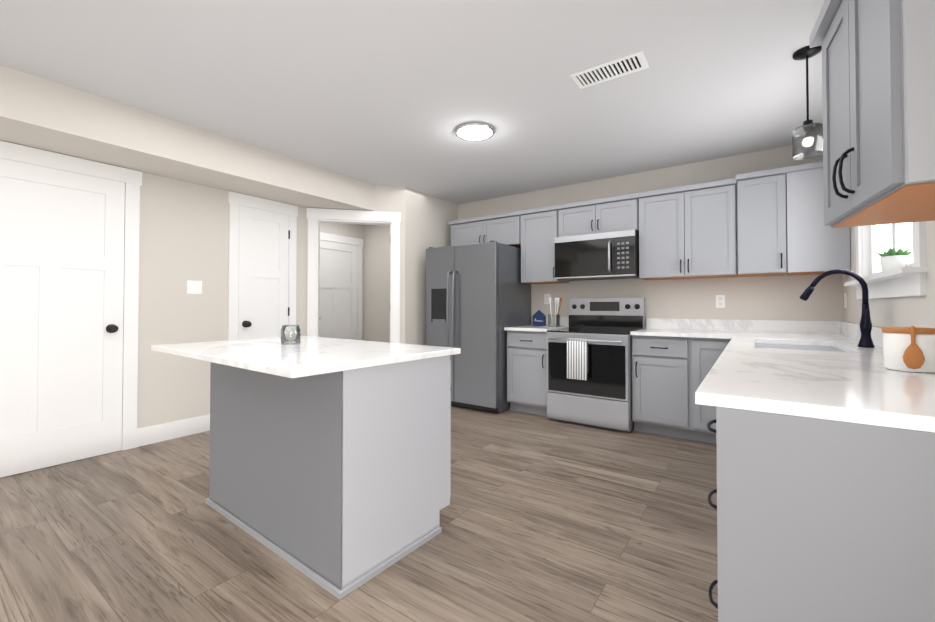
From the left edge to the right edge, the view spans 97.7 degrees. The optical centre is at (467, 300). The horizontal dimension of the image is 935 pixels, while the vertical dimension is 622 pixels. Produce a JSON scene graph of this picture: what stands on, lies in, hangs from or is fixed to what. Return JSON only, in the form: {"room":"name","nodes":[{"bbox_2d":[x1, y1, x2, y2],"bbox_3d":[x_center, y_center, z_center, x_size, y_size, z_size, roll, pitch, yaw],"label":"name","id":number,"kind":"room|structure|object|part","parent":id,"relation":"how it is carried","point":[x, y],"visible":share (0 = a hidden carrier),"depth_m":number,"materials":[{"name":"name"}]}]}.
{"room":"kitchen","nodes":[
{"label":"kitchen","id":0,"kind":"room"},
{"bbox_2d":[0,65,374,210],"bbox_3d":[-2.633,-1.176,2.737,0.520,0.290,4.825,-1,-1,35],"label":"ceiling beam","id":1,"kind":"structure","parent":0,"point":[36,112],"depth_m":2.95,"materials":[{"name":"grey paint"}]},
{"bbox_2d":[137,172,302,428],"bbox_3d":[-3.054,-0.092,2.678,0.120,2.460,4.270,-1,-1,35],"label":"wall","id":2,"kind":"structure","parent":0,"point":[183,231],"depth_m":3.45,"materials":[{"name":"grey paint"}]},
{"bbox_2d":[0,158,124,477],"bbox_3d":[-2.849,0.111,2.787,0.080,2.050,0.804,-1,-1,35],"label":"door","id":3,"kind":"structure","parent":2,"relation":"in","point":[61,294],"depth_m":2.85,"materials":[{"name":"white wood"}]},
{"bbox_3d":[-2.652,0.210,3.054,0.066,0.066,0.066,-1,-1,35],"label":"knob","id":4,"kind":"part","parent":3,"relation":"part of","materials":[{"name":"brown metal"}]},
{"bbox_2d":[0,141,141,450],"bbox_3d":[-2.874,0.057,2.806,0.026,2.165,1.014,-1,-1,35],"label":"door frame","id":5,"kind":"structure","parent":2,"relation":"attached to","point":[131,179],"depth_m":3.15,"materials":[{"name":"white wood"}]},
{"bbox_2d":[137,414,209,446],"bbox_3d":[-2.403,1.080,3.474,0.014,0.140,0.670,-1,-1,35],"label":"baseboard","id":6,"kind":"structure","parent":2,"relation":"attached to","point":[166,431],"depth_m":3.39,"materials":[{"name":"white wood"}]},
{"bbox_2d":[187,280,201,293],"bbox_3d":[-2.367,-0.117,3.543,0.012,0.115,0.115,-1,-1,35],"label":"switch plate","id":7,"kind":"object","parent":2,"relation":"attached to","point":[194,287],"visible":1,"depth_m":3.54,"materials":[{"name":"white plastic"}]},
{"bbox_2d":[227,191,297,339],"bbox_3d":[-2.009,0.076,4.040,0.026,2.165,0.699,-1,-1,35],"label":"door frame","id":8,"kind":"structure","parent":2,"relation":"attached to","point":[235,200],"depth_m":3.84,"materials":[{"name":"white wood"}]},
{"bbox_2d":[238,205,289,339],"bbox_3d":[-1.980,0.129,4.027,0.080,2.050,0.511,-1,-1,35],"label":"door","id":9,"kind":"structure","parent":2,"relation":"in","point":[263,307],"depth_m":4.03,"materials":[{"name":"white wood"}]},
{"bbox_3d":[-2.084,0.222,3.865,0.066,0.066,0.066,-1,-1,35],"label":"knob","id":10,"kind":"part","parent":9,"relation":"part of","materials":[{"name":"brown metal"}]},
{"bbox_2d":[320,223,363,340],"bbox_3d":[-2.435,-0.051,5.479,0.120,2.460,2.810,-1,-1,35],"label":"wall","id":11,"kind":"structure","parent":0,"point":[353,230],"depth_m":6.32,"materials":[{"name":"grey paint"}]},
{"bbox_2d":[319,240,357,339],"bbox_3d":[-1.925,0.158,6.022,0.080,2.050,0.804,-1,-1,35],"label":"hall door","id":12,"kind":"structure","parent":11,"relation":"in","point":[338,286],"depth_m":6.08,"materials":[{"name":"white wood"}]},
{"bbox_2d":[320,232,362,339],"bbox_3d":[-1.951,0.105,6.041,0.026,2.165,1.014,-1,-1,35],"label":"door frame","id":13,"kind":"structure","parent":11,"relation":"attached to","point":[341,239],"depth_m":6.38,"materials":[{"name":"white wood"}]},
{"bbox_2d":[302,185,404,343],"bbox_3d":[-1.303,-0.065,4.541,1.197,2.460,0.148,0,-1,-12],"label":"wall","id":14,"kind":"structure","parent":0,"point":[389,206],"depth_m":4.54,"materials":[{"name":"grey paint"}]},
{"bbox_3d":[-1.256,0.141,4.560,0.800,2.050,0.124,0,-1,-12],"label":"trim jamb doorway","id":15,"kind":"part","parent":14,"relation":"part of","materials":[{"name":"white wood"}]},
{"bbox_2d":[0,406,717,621],"bbox_3d":[-1.072,1.164,2.370,6.260,0.060,6.670,-1,-1,35],"label":"floor","id":16,"kind":"structure","parent":0,"point":[544,519],"depth_m":1.90,"materials":[{"name":"brown wood"}]},
{"bbox_2d":[205,352,460,599],"bbox_3d":[-0.755,0.705,2.200,1.246,0.853,0.719,-1,-1,37],"label":"kitchen island","id":17,"kind":"object","parent":16,"relation":"on","point":[330,465],"depth_m":1.78,"materials":[{"name":"grey wood"}]},
{"bbox_2d":[151,336,460,379],"bbox_3d":[-0.901,0.262,2.197,1.476,0.029,0.926,-1,-1,37],"label":"island countertop","id":18,"kind":"structure","parent":17,"relation":"on","point":[314,356],"depth_m":1.91,"materials":[{"name":"white stone"}]},
{"bbox_2d":[281,325,300,344],"bbox_3d":[-1.014,0.194,2.344,0.104,0.108,0.104,-1,-1,35],"label":"candle jar","id":19,"kind":"object","parent":18,"relation":"on","point":[291,337],"visible":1,"depth_m":2.31,"materials":[{"name":"clear glass"}]},
{"bbox_3d":[-0.208,0.736,2.174,0.295,0.540,0.020,-1,-1,37],"label":"door","id":20,"kind":"part","parent":17,"relation":"part of","materials":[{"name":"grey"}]},
{"bbox_2d":[426,241,530,413],"bbox_3d":[0.111,0.274,4.699,0.940,1.764,0.878,-1,-1,35],"label":"fridge","id":21,"kind":"object","parent":16,"relation":"on","point":[478,297],"visible":0.73,"depth_m":4.33,"materials":[{"name":"silver metal"}]},
{"bbox_2d":[426,246,453,400],"bbox_3d":[-0.302,0.249,4.578,0.399,1.694,0.048,-1,-1,35],"label":"freezer","id":22,"kind":"object","parent":21,"relation":"in","point":[440,260],"depth_m":4.56,"materials":[{"name":"silver metal"}]},
{"bbox_3d":[-0.200,0.114,4.434,0.026,0.883,0.083,-1,-1,35],"label":"handle","id":23,"kind":"part","parent":21,"relation":"part of","materials":[{"name":"silver metal"}]},
{"bbox_3d":[-0.142,0.113,4.394,0.026,0.883,0.083,-1,-1,35],"label":"handle","id":24,"kind":"part","parent":21,"relation":"part of","materials":[{"name":"silver metal"}]},
{"bbox_2d":[507,328,563,415],"bbox_3d":[0.778,0.737,4.393,0.472,0.853,0.636,-1,-1,35],"label":"base cabinet","id":25,"kind":"object","parent":16,"relation":"on","point":[527,391],"depth_m":4.14,"materials":[{"name":"grey wood"}]},
{"bbox_3d":[0.601,0.405,4.146,0.442,0.140,0.020,-1,-1,35],"label":"drawer","id":26,"kind":"part","parent":25,"relation":"part of","materials":[{"name":"grey wood"}]},
{"bbox_3d":[0.601,0.765,4.140,0.442,0.540,0.020,-1,-1,35],"label":"door","id":27,"kind":"part","parent":25,"relation":"part of","materials":[{"name":"grey wood"}]},
{"bbox_2d":[504,324,568,331],"bbox_3d":[0.768,0.294,4.388,0.474,0.030,0.666,-1,-1,35],"label":"countertop","id":28,"kind":"structure","parent":25,"relation":"on","point":[528,328],"depth_m":4.22,"materials":[{"name":"white stone"}]},
{"bbox_2d":[532,310,545,325],"bbox_3d":[0.800,0.193,4.568,0.150,0.176,0.035,-1,-1,35],"label":"home sign","id":29,"kind":"object","parent":28,"relation":"on","point":[538,317],"visible":1,"depth_m":4.56,"materials":[{"name":"blue paint"}]},
{"bbox_2d":[548,298,561,326],"bbox_3d":[0.947,0.123,4.420,0.150,0.311,0.119,-1,-1,35],"label":"utensil holder","id":30,"kind":"object","parent":28,"relation":"on","point":[556,323],"visible":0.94,"depth_m":4.41,"materials":[{"name":"clear glass"}]},
{"bbox_2d":[546,298,644,431],"bbox_3d":[1.245,0.565,3.973,0.766,1.185,0.741,-1,-1,35],"label":"stove","id":31,"kind":"object","parent":16,"relation":"on","point":[589,364],"visible":0.98,"depth_m":3.74,"materials":[{"name":"silver metal"}]},
{"bbox_2d":[567,338,587,379],"bbox_3d":[0.999,0.528,3.711,0.190,0.371,0.029,-1,-1,35],"label":"towel","id":32,"kind":"object","parent":31,"relation":"hanging from","point":[577,348],"depth_m":3.70,"materials":[{"name":"white fabric"}]},
{"bbox_3d":[1.069,0.623,3.721,0.712,0.460,0.003,-1,-1,35],"label":"door glass","id":33,"kind":"part","parent":31,"relation":"part of","materials":[{"name":"black glass"}]},
{"bbox_3d":[1.080,0.585,3.737,0.756,0.568,0.034,-1,-1,35],"label":"door","id":34,"kind":"part","parent":31,"relation":"part of","materials":[{"name":"silver metal"}]},
{"bbox_3d":[1.081,1.001,3.733,0.756,0.245,0.029,-1,-1,35],"label":"drawer","id":35,"kind":"part","parent":31,"relation":"part of","materials":[{"name":"silver metal"}]},
{"bbox_2d":[547,328,634,334],"bbox_3d":[1.250,0.295,3.984,0.766,0.012,0.582,-1,-1,35],"label":"cooktop","id":36,"kind":"object","parent":31,"relation":"in","point":[566,331],"depth_m":3.89,"materials":[{"name":"black glass"}]},
{"bbox_2d":[632,336,703,441],"bbox_3d":[1.822,0.726,3.662,0.521,0.853,0.636,-1,-1,35],"label":"base cabinet","id":37,"kind":"object","parent":16,"relation":"on","point":[665,369],"depth_m":3.40,"materials":[{"name":"grey wood"}]},
{"bbox_2d":[630,328,855,339],"bbox_3d":[2.195,0.280,3.388,1.454,0.030,0.666,-1,-1,35],"label":"countertop","id":38,"kind":"structure","parent":37,"relation":"on","point":[704,333],"depth_m":3.28,"materials":[{"name":"white stone"}]},
{"bbox_2d":[700,340,727,442],"bbox_3d":[2.097,0.723,3.469,0.443,0.853,0.636,-1,-1,35],"label":"base cabinet","id":39,"kind":"object","parent":16,"relation":"on","point":[709,349],"depth_m":3.23,"materials":[{"name":"grey wood"}]},
{"bbox_3d":[1.615,0.394,3.435,0.418,0.140,0.020,-1,-1,35],"label":"drawer","id":40,"kind":"part","parent":39,"relation":"part of","materials":[{"name":"grey wood"}]},
{"bbox_3d":[1.615,0.754,3.430,0.418,0.540,0.020,-1,-1,35],"label":"door","id":41,"kind":"part","parent":39,"relation":"part of","materials":[{"name":"grey wood"}]},
{"bbox_3d":[1.921,0.671,3.217,0.270,0.700,0.020,-1,-1,35],"label":"door","id":42,"kind":"part","parent":39,"relation":"part of","materials":[{"name":"grey wood"}]},
{"bbox_2d":[708,400,934,621],"bbox_3d":[0.975,0.686,0.944,0.656,0.853,0.339,-1,-1,35],"label":"base cabinet","id":43,"kind":"object","parent":16,"relation":"on","point":[820,436],"depth_m":0.89,"materials":[{"name":"grey wood"}]},
{"bbox_3d":[0.704,0.356,1.162,0.039,0.011,0.138,-1,-1,35],"label":"drawer handle","id":44,"kind":"part","parent":43,"relation":"part of","materials":[{"name":"black metal"}]},
{"bbox_3d":[0.704,0.561,1.159,0.039,0.011,0.138,-1,-1,35],"label":"drawer handle","id":45,"kind":"part","parent":43,"relation":"part of","materials":[{"name":"black metal"}]},
{"bbox_3d":[0.704,0.826,1.155,0.039,0.011,0.138,-1,-1,35],"label":"drawer handle","id":46,"kind":"part","parent":43,"relation":"part of","materials":[{"name":"black metal"}]},
{"bbox_2d":[692,336,934,423],"bbox_3d":[1.587,0.257,1.864,0.701,0.030,2.530,-1,-1,35],"label":"countertop","id":47,"kind":"structure","parent":43,"relation":"on","point":[854,382],"depth_m":1.17,"materials":[{"name":"white stone"}]},
{"bbox_2d":[756,340,847,351],"bbox_3d":[1.876,0.376,2.319,0.420,0.218,0.770,-1,-1,35],"label":"sink","id":48,"kind":"object","parent":47,"relation":"in","point":[759,343],"depth_m":2.52,"materials":[{"name":"silver metal"}]},
{"bbox_2d":[800,268,875,347],"bbox_3d":[2.011,0.037,2.229,0.306,0.420,0.096,-1,-1,35],"label":"faucet","id":49,"kind":"object","parent":47,"relation":"on","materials":[{"name":"black metal"}]},
{"bbox_2d":[881,325,934,372],"bbox_3d":[1.493,0.158,1.373,0.139,0.152,0.152,-1,-1,35],"label":"canister","id":50,"kind":"object","parent":47,"relation":"on","point":[910,349],"visible":1,"depth_m":1.33,"materials":[{"name":"white ceramic"}]},
{"bbox_3d":[1.497,0.100,1.379,0.139,0.016,0.139,-1,-1,35],"label":"lid","id":51,"kind":"part","parent":50,"relation":"part of","materials":[{"name":"brown wood"}]},
{"bbox_3d":[1.450,0.118,1.329,0.013,0.073,0.022,-1,-1,35],"label":"spoon handle","id":52,"kind":"part","parent":50,"relation":"part of","materials":[{"name":"brown wood"}]},
{"bbox_2d":[903,344,924,368],"bbox_3d":[1.446,0.178,1.323,0.049,0.088,0.015,-1,-1,43],"label":"spoon bowl","id":53,"kind":"object","parent":50,"relation":"on","point":[913,354],"depth_m":1.32,"materials":[{"name":"brown wood"}]},
{"bbox_2d":[0,0,824,204],"bbox_3d":[-1.072,-1.356,2.407,6.260,0.060,6.670,-1,-1,35],"label":"ceiling","id":54,"kind":"structure","parent":0,"point":[388,92],"depth_m":2.41,"materials":[{"name":"white paint"}]},
{"bbox_2d":[455,122,493,140],"bbox_3d":[0.057,-1.304,3.156,0.304,0.022,0.304,-1,-1,35],"label":"ceiling light","id":55,"kind":"object","parent":54,"relation":"in","point":[474,131],"visible":1,"depth_m":3.13,"materials":[{"name":"white glass"}]},
{"bbox_2d":[570,50,649,88],"bbox_3d":[0.817,-1.323,2.356,0.400,0.008,0.180,-1,-1,35],"label":"ceiling vent","id":56,"kind":"object","parent":54,"relation":"in","point":[618,67],"visible":1,"depth_m":2.34,"materials":[{"name":"white plastic"}]},
{"bbox_2d":[792,45,822,158],"bbox_3d":[1.810,-1.052,2.172,0.132,0.555,0.132,-1,-1,35],"label":"pendant light","id":57,"kind":"object","parent":54,"relation":"hanging from","point":[807,140],"visible":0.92,"depth_m":2.15,"materials":[{"name":"glass"}]},
{"bbox_3d":[1.810,-0.850,2.170,0.132,0.150,0.132,-1,-1,35],"label":"shade glass","id":58,"kind":"part","parent":57,"relation":"part of","materials":[{"name":"clear glass"}]},
{"bbox_3d":[1.810,-1.127,2.174,0.010,0.365,0.010,-1,-1,35],"label":"rod","id":59,"kind":"part","parent":57,"relation":"part of","materials":[{"name":"black metal"}]},
{"bbox_2d":[803,120,812,134],"bbox_3d":[1.810,-0.918,2.171,0.044,0.073,0.044,-1,-1,35],"label":"socket","id":60,"kind":"object","parent":57,"relation":"attached to","point":[807,121],"depth_m":2.16,"materials":[{"name":"black metal"}]},
{"bbox_2d":[405,187,457,344],"bbox_3d":[-0.469,-0.057,5.061,0.120,2.460,1.000,-1,-1,35],"label":"wall","id":61,"kind":"structure","parent":0,"point":[428,218],"depth_m":4.83,"materials":[{"name":"grey paint"}]},
{"bbox_2d":[364,145,842,342],"bbox_3d":[0.753,-0.059,4.888,5.780,2.460,0.120,-1,-1,35],"label":"wall","id":62,"kind":"structure","parent":0,"point":[764,298],"depth_m":3.99,"materials":[{"name":"beige paint"}]},
{"bbox_2d":[448,211,519,247],"bbox_3d":[0.277,-0.809,4.956,0.975,0.360,0.326,-1,-1,35],"label":"upper cabinet","id":63,"kind":"object","parent":62,"relation":"attached to","point":[504,228],"depth_m":4.78,"materials":[{"name":"grey wood"}]},
{"bbox_3d":[-0.009,-0.786,4.968,0.478,0.308,0.020,-1,-1,35],"label":"door","id":64,"kind":"part","parent":63,"relation":"part of","materials":[{"name":"grey wood"}]},
{"bbox_3d":[0.386,-0.790,4.692,0.478,0.308,0.020,-1,-1,35],"label":"door","id":65,"kind":"part","parent":63,"relation":"part of","materials":[{"name":"grey wood"}]},
{"bbox_2d":[520,205,568,283],"bbox_3d":[0.859,-0.597,4.545,0.438,0.795,0.326,-1,-1,35],"label":"upper cabinet","id":66,"kind":"object","parent":62,"relation":"attached to","point":[539,227],"depth_m":4.41,"materials":[{"name":"grey wood"}]},
{"bbox_3d":[0.771,-0.577,4.419,0.422,0.743,0.020,-1,-1,35],"label":"door","id":67,"kind":"part","parent":66,"relation":"part of","materials":[{"name":"grey wood"}]},
{"bbox_2d":[544,294,549,303],"bbox_3d":[0.916,-0.020,4.694,0.070,0.115,0.007,-1,-1,35],"label":"electrical outlet","id":68,"kind":"object","parent":62,"relation":"attached to","point":[546,298],"visible":0.93,"depth_m":4.70,"materials":[{"name":"white plastic"}]},
{"bbox_2d":[560,193,635,236],"bbox_3d":[1.366,-0.831,4.193,0.792,0.338,0.326,-1,-1,35],"label":"upper cabinet","id":69,"kind":"object","parent":62,"relation":"attached to","point":[616,213],"depth_m":4.04,"materials":[{"name":"grey wood"}]},
{"bbox_3d":[1.119,-0.809,4.179,0.386,0.286,0.020,-1,-1,35],"label":"door","id":70,"kind":"part","parent":69,"relation":"part of","materials":[{"name":"grey wood"}]},
{"bbox_2d":[555,229,638,280],"bbox_3d":[1.324,-0.439,4.127,0.784,0.427,0.472,-1,-1,35],"label":"over-the-range microwave","id":71,"kind":"object","parent":69,"relation":"attached to","point":[606,255],"visible":1,"depth_m":3.95,"materials":[{"name":"black plastic"}]},
{"bbox_3d":[1.342,-0.418,3.858,0.022,0.312,0.054,-1,-1,35],"label":"handle","id":72,"kind":"part","parent":71,"relation":"part of","materials":[{"name":"silver metal"}]},
{"bbox_3d":[1.438,-0.812,3.955,0.386,0.286,0.020,-1,-1,35],"label":"door","id":73,"kind":"part","parent":69,"relation":"part of","materials":[{"name":"grey wood"}]},
{"bbox_2d":[636,176,747,279],"bbox_3d":[2.026,-0.599,3.709,0.832,0.775,0.356,-1,-1,35],"label":"upper cabinet","id":74,"kind":"object","parent":62,"relation":"attached to","point":[696,231],"depth_m":3.56,"materials":[{"name":"grey wood"}]},
{"bbox_3d":[1.766,-0.587,3.722,0.375,0.743,0.020,-1,-1,35],"label":"door","id":75,"kind":"part","parent":74,"relation":"part of","materials":[{"name":"grey wood"}]},
{"bbox_3d":[2.077,-0.590,3.505,0.375,0.743,0.020,-1,-1,35],"label":"door","id":76,"kind":"part","parent":74,"relation":"part of","materials":[{"name":"grey wood"}]},
{"bbox_2d":[546,317,839,331],"bbox_3d":[1.868,0.224,4.013,2.706,0.100,0.020,-1,-1,35],"label":"backsplash","id":77,"kind":"structure","parent":62,"relation":"attached to","point":[720,325],"depth_m":3.57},
{"bbox_2d":[716,295,724,307],"bbox_3d":[2.305,0.006,3.722,0.070,0.115,0.007,-1,-1,35],"label":"electrical outlet","id":78,"kind":"object","parent":62,"relation":"attached to","point":[720,301],"visible":1,"depth_m":3.72,"materials":[{"name":"white plastic"}]},
{"bbox_2d":[727,169,775,276],"bbox_3d":[2.426,-0.623,3.429,0.385,0.815,0.356,-1,-1,35],"label":"upper cabinet","id":79,"kind":"object","parent":62,"relation":"attached to","point":[761,184],"depth_m":3.27,"materials":[{"name":"grey wood"}]},
{"bbox_3d":[1.363,-0.990,4.164,3.686,0.060,0.381,-1,-1,35],"label":"crown","id":80,"kind":"part","parent":79,"relation":"part of","materials":[{"name":"grey wood"}]},
{"bbox_3d":[2.355,-0.604,3.273,0.307,0.763,0.020,-1,-1,35],"label":"door","id":81,"kind":"part","parent":79,"relation":"part of","materials":[{"name":"grey wood"}]},
{"bbox_2d":[776,162,849,275],"bbox_3d":[2.708,-0.626,3.232,0.419,0.815,0.356,-1,-1,35],"label":"upper cabinet","id":82,"kind":"object","parent":62,"relation":"attached to","point":[798,247],"depth_m":3.13,"materials":[{"name":"grey wood"}]},
{"bbox_2d":[843,221,934,327],"bbox_3d":[1.320,-0.121,0.713,0.180,2.460,6.070,-1,-1,35],"label":"wall","id":83,"kind":"structure","parent":0,"point":[910,311],"depth_m":1.99,"materials":[{"name":"beige paint"}]},
{"bbox_2d":[844,293,846,307],"bbox_3d":[2.906,-0.003,3.141,0.007,0.115,0.070,-1,-1,35],"label":"electrical outlet","id":84,"kind":"object","parent":83,"relation":"attached to","point":[845,300],"visible":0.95,"depth_m":3.12,"materials":[{"name":"white plastic"}]},
{"bbox_2d":[840,321,882,347],"bbox_3d":[2.051,0.193,1.934,0.020,0.100,3.176,-1,-1,35],"label":"backsplash","id":85,"kind":"structure","parent":83,"relation":"attached to","point":[846,328],"depth_m":2.85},
{"bbox_2d":[816,0,934,235],"bbox_3d":[1.357,-0.666,1.207,0.403,0.765,0.667,-1,-1,35],"label":"upper cabinet","id":86,"kind":"object","parent":83,"relation":"attached to","point":[877,167],"depth_m":1.16,"materials":[{"name":"grey wood"}]},
{"bbox_3d":[1.344,-1.026,1.218,0.370,0.045,0.700,0,-1,29],"label":"crown","id":87,"kind":"part","parent":86,"relation":"part of","materials":[{"name":"grey wood"}]},
{"bbox_3d":[1.213,-0.402,1.329,0.039,0.145,0.011,0,-1,29],"label":"door handle","id":88,"kind":"part","parent":86,"relation":"part of","materials":[{"name":"black metal"}]},
{"bbox_3d":[1.296,-0.640,1.426,0.020,0.704,0.304,0,-1,29],"label":"door","id":89,"kind":"part","parent":86,"relation":"part of","materials":[{"name":"grey wood"}]},
{"bbox_3d":[1.182,-0.403,1.273,0.039,0.145,0.011,0,-1,29],"label":"door handle","id":90,"kind":"part","parent":86,"relation":"part of","materials":[{"name":"black metal"}]},
{"bbox_3d":[1.147,-0.644,1.157,0.020,0.704,0.304,0,-1,29],"label":"door","id":91,"kind":"part","parent":86,"relation":"part of","materials":[{"name":"grey wood"}]},
{"bbox_2d":[844,221,927,299],"bbox_3d":[2.251,-0.517,2.210,0.145,1.003,1.320,-1,-1,35],"label":"window","id":92,"kind":"structure","parent":83,"relation":"in","point":[909,279],"depth_m":2.15,"materials":[{"name":"white"}]},
{"bbox_3d":[2.300,-0.525,2.176,0.004,0.788,1.076,-1,-1,35],"label":"bright window glass","id":93,"kind":"part","parent":92,"relation":"part of","materials":[{"name":"white glass"}]},
{"bbox_2d":[877,248,912,271],"bbox_3d":[2.047,-0.195,1.961,0.117,0.119,0.110,-1,-1,35],"label":"plant pot","id":94,"kind":"object","parent":92,"relation":"on","point":[891,259],"visible":0.98,"depth_m":1.93,"materials":[{"name":"white ceramic"}]}
]}

